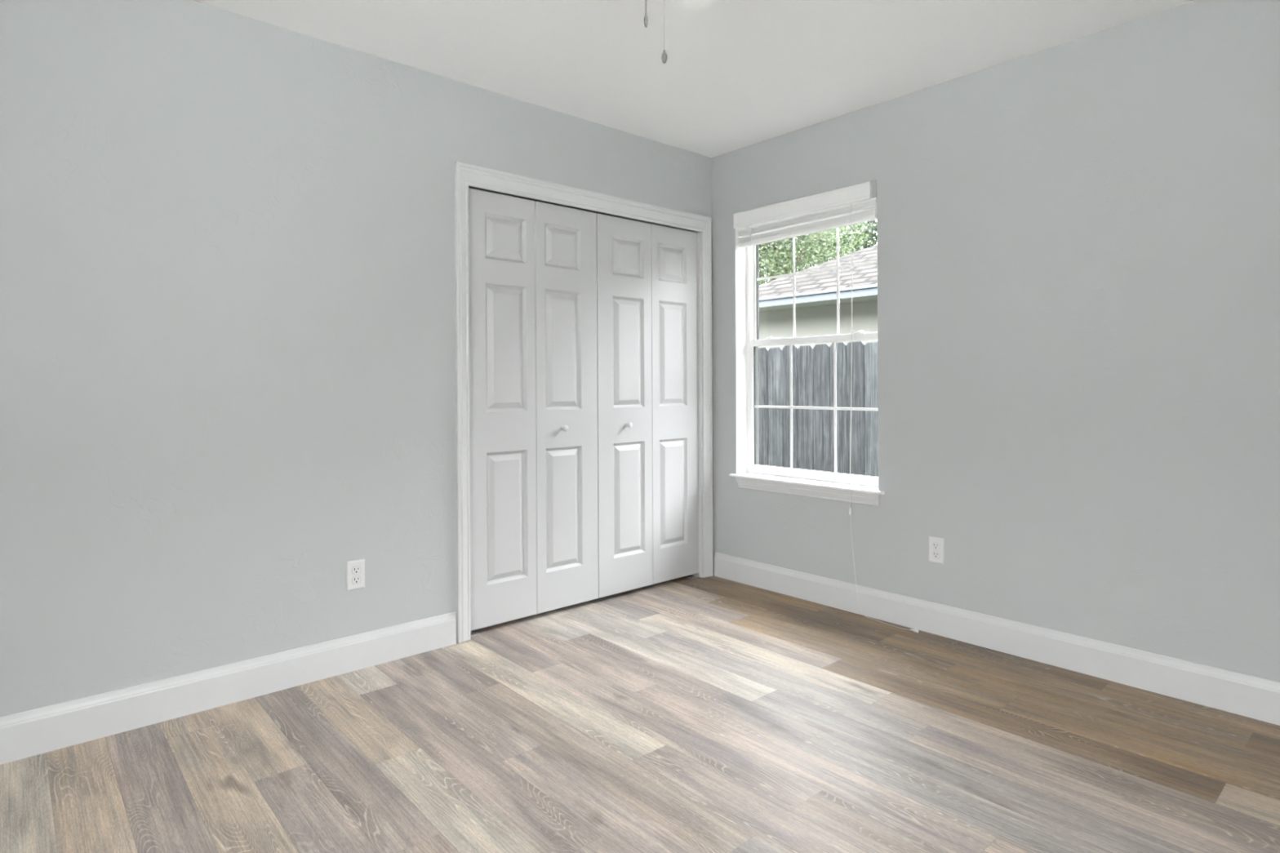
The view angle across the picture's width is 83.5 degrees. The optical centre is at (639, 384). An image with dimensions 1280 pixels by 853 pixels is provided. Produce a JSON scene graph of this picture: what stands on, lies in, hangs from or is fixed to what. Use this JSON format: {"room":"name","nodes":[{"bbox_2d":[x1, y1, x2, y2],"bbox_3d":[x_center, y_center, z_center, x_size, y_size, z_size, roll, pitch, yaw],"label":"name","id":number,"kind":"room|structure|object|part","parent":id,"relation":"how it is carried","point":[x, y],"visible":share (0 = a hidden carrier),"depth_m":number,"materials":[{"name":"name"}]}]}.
{"room":"empty bedroom","nodes":[
{"label":"empty bedroom","id":0,"kind":"room"},
{"bbox_2d":[0,0,713,716],"bbox_3d":[-1.204,-0.101,2.828,4.250,2.440,0.115,0,0,-42],"label":"wall","id":1,"kind":"structure","parent":0,"point":[228,289],"depth_m":2.52,"materials":[{"name":"grey paint"}]},
{"bbox_2d":[0,611,456,764],"bbox_3d":[-1.769,1.053,2.236,2.612,0.136,0.014,0,0,-42],"label":"baseboard","id":2,"kind":"structure","parent":1,"relation":"attached to","point":[29,733],"depth_m":2.47,"materials":[{"name":"paint"}]},
{"bbox_2d":[346,559,364,591],"bbox_3d":[-1.117,0.747,2.819,0.070,0.114,0.008,0,0,-42],"label":"wall outlet","id":3,"kind":"object","parent":1,"relation":"attached to","point":[356,568],"visible":1,"depth_m":2.81,"materials":[{"name":"plastic"}]},
{"bbox_2d":[351,575,360,584],"bbox_3d":[-1.115,0.767,2.817,0.037,0.031,0.001,0,0,-42],"label":"receptacle","id":4,"kind":"object","parent":3,"relation":"attached to","point":[356,580],"depth_m":2.82,"materials":[{"name":"plastic"}]},
{"bbox_2d":[351,565,360,574],"bbox_3d":[-1.115,0.728,2.817,0.037,0.031,0.003,0,0,-42],"label":"receptacle","id":5,"kind":"object","parent":3,"relation":"attached to","point":[356,570],"depth_m":2.82,"materials":[{"name":"plastic"}]},
{"bbox_2d":[468,187,598,636],"bbox_3d":[-0.492,0.119,3.411,0.739,1.991,0.070,0,0,-42],"label":"door","id":6,"kind":"structure","parent":1,"relation":"in","point":[533,359],"depth_m":3.39,"materials":[{"name":"paint"}]},
{"bbox_3d":[-0.368,0.212,3.498,0.031,0.031,0.036,0,0,-42],"label":"knob","id":7,"kind":"part","parent":6,"relation":"part of","materials":[{"name":"paint"}]},
{"bbox_2d":[468,186,694,231],"bbox_3d":[-0.234,-0.896,3.670,1.468,0.016,0.016,0,0,-42],"label":"door track","id":8,"kind":"object","parent":1,"relation":"attached to","point":[468,186],"visible":0.21,"depth_m":3.59,"materials":[{"name":"grey metal"}]},
{"bbox_2d":[454,161,713,643],"bbox_3d":[-0.227,0.072,3.681,1.617,2.084,0.133,0,0,-42],"label":"door frame","id":9,"kind":"structure","parent":1,"relation":"attached to","point":[466,175],"depth_m":3.37,"materials":[{"name":"paint"}]},
{"bbox_2d":[596,213,698,598],"bbox_3d":[0.061,0.117,3.902,0.734,1.991,0.070,0,0,-42],"label":"door","id":10,"kind":"structure","parent":1,"relation":"in","point":[646,273],"depth_m":3.88,"materials":[{"name":"paint"}]},
{"bbox_3d":[-0.059,0.211,3.772,0.031,0.031,0.036,0,0,-42],"label":"knob","id":11,"kind":"part","parent":10,"relation":"part of","materials":[{"name":"paint"}]},
{"bbox_2d":[0,574,1279,852],"bbox_3d":[-0.221,1.139,1.726,4.250,0.050,4.270,0,0,-42],"label":"floor","id":12,"kind":"structure","parent":0,"point":[710,714],"depth_m":2.14,"materials":[{"name":"wood"}]},
{"bbox_2d":[191,0,1195,157],"bbox_3d":[-0.220,-1.386,1.748,4.530,0.120,4.615,0,0,-42],"label":"ceiling","id":13,"kind":"structure","parent":0,"point":[735,74],"depth_m":2.80,"materials":[{"name":"paint"}]},
{"bbox_2d":[644,0,715,63],"bbox_3d":[-0.049,-1.016,1.566,0.931,0.622,0.926,0,0,-42],"label":"ceiling fan","id":14,"kind":"object","parent":13,"relation":"hanging from","point":[688,4],"visible":1,"depth_m":1.98,"materials":[{"name":"grey metal"}]},
{"bbox_3d":[0.053,-0.868,1.572,0.001,0.270,0.001,0,0,-42],"label":"pull chain","id":15,"kind":"part","parent":14,"relation":"part of","materials":[{"name":"silver metal"}]},
{"bbox_3d":[0.123,-1.061,1.860,0.114,0.006,0.321,0,0,23],"label":"blade","id":16,"kind":"part","parent":14,"relation":"part of","materials":[{"name":"white"}]},
{"bbox_2d":[711,0,1279,682],"bbox_3d":[1.365,-0.114,3.258,0.165,2.440,4.450,0,0,-42],"label":"wall","id":17,"kind":"structure","parent":0,"point":[1078,240],"depth_m":2.78,"materials":[{"name":"grey paint"}]},
{"bbox_2d":[728,178,884,506],"bbox_3d":[0.885,-0.201,3.772,0.190,1.550,0.942,0,0,-42],"label":"window","id":18,"kind":"structure","parent":17,"relation":"in","point":[835,486],"depth_m":3.99,"materials":[{"name":"paint"}]},
{"bbox_3d":[0.865,0.509,3.751,0.128,0.014,0.942,0,0,-42],"label":"sill","id":19,"kind":"part","parent":18,"relation":"part of","materials":[{"name":"paint"}]},
{"bbox_3d":[0.920,0.117,3.804,0.026,0.748,0.861,0,0,-42],"label":"sash","id":20,"kind":"part","parent":18,"relation":"part of","materials":[{"name":"plastic"}]},
{"bbox_3d":[0.939,-0.585,3.824,0.026,0.714,0.861,0,0,-42],"label":"sash","id":21,"kind":"part","parent":18,"relation":"part of","materials":[{"name":"glass"}]},
{"bbox_2d":[733,179,919,632],"bbox_3d":[0.908,0.067,3.646,0.116,2.082,1.106,0,0,-42],"label":"window blind","id":22,"kind":"object","parent":18,"relation":"attached to","point":[865,211],"visible":0.98,"depth_m":3.67,"materials":[{"name":"plastic"}]},
{"bbox_3d":[0.855,-0.797,3.743,0.051,0.031,0.853,0,0,-42],"label":"rail","id":23,"kind":"part","parent":22,"relation":"part of","materials":[{"name":"white plastic"}]},
{"bbox_3d":[1.029,-0.159,3.486,0.005,1.514,0.036,0,0,40],"label":"lift cord","id":24,"kind":"part","parent":22,"relation":"part of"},
{"bbox_3d":[1.112,0.095,3.356,0.033,2.024,0.335,0,0,-32],"label":"lift cord","id":25,"kind":"part","parent":22,"relation":"part of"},
{"bbox_2d":[928,536,944,564],"bbox_3d":[1.317,0.735,3.186,0.008,0.114,0.070,0,0,-42],"label":"wall outlet","id":26,"kind":"object","parent":17,"relation":"attached to","point":[936,545],"visible":1,"depth_m":3.18,"materials":[{"name":"plastic"}]},
{"bbox_2d":[932,542,939,550],"bbox_3d":[1.315,0.715,3.184,0.001,0.031,0.037,0,0,-42],"label":"receptacle","id":27,"kind":"object","parent":26,"relation":"attached to","point":[935,545],"depth_m":3.18,"materials":[{"name":"plastic"}]},
{"bbox_2d":[932,551,940,558],"bbox_3d":[1.315,0.754,3.184,0.001,0.031,0.037,0,0,-42],"label":"receptacle","id":28,"kind":"object","parent":26,"relation":"attached to","point":[935,554],"depth_m":3.18,"materials":[{"name":"plastic"}]},
{"bbox_2d":[714,551,1279,725],"bbox_3d":[1.608,1.037,2.855,0.014,0.136,3.532,0,0,-42],"label":"baseboard","id":29,"kind":"structure","parent":17,"relation":"attached to","point":[1237,693],"depth_m":2.87,"materials":[{"name":"paint"}]},
{"label":"outside","id":30,"kind":"structure","parent":0,"visible":0},
{"bbox_3d":[1.704,1.605,25.369,90.000,0.200,90.000,0,0,-42],"label":"ground","id":31,"kind":"structure","parent":30,"visible":0},
{"bbox_2d":[759,222,869,284],"bbox_3d":[3.497,-2.240,17.883,3.919,7.487,4.578,0,0,-42],"label":"leafy tree","id":32,"kind":"object","parent":31,"relation":"on","point":[771,252],"visible":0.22,"depth_m":16.87,"materials":[{"name":"green plant"}]},
{"bbox_2d":[758,244,877,350],"bbox_3d":[8.742,-0.853,6.848,9.065,4.648,14.050,0,0,-42],"label":"neighbor house","id":33,"kind":"structure","parent":31,"relation":"on","point":[815,293],"depth_m":8.20,"materials":[{"name":"concrete"}]},
{"bbox_2d":[758,341,878,476],"bbox_3d":[1.465,0.596,5.401,0.153,1.819,7.229,0,0,-42],"label":"wooden fence","id":34,"kind":"object","parent":31,"relation":"on","point":[813,429],"visible":0.18,"depth_m":5.41,"materials":[{"name":"grey wood"}]},
{"bbox_2d":[761,219,877,271],"bbox_3d":[7.840,-3.884,26.068,4.863,10.734,10.519,0,0,-34],"label":"leafy tree","id":35,"kind":"object","parent":31,"relation":"on","point":[873,237],"visible":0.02,"depth_m":25.04,"materials":[{"name":"green plant"}]}
]}

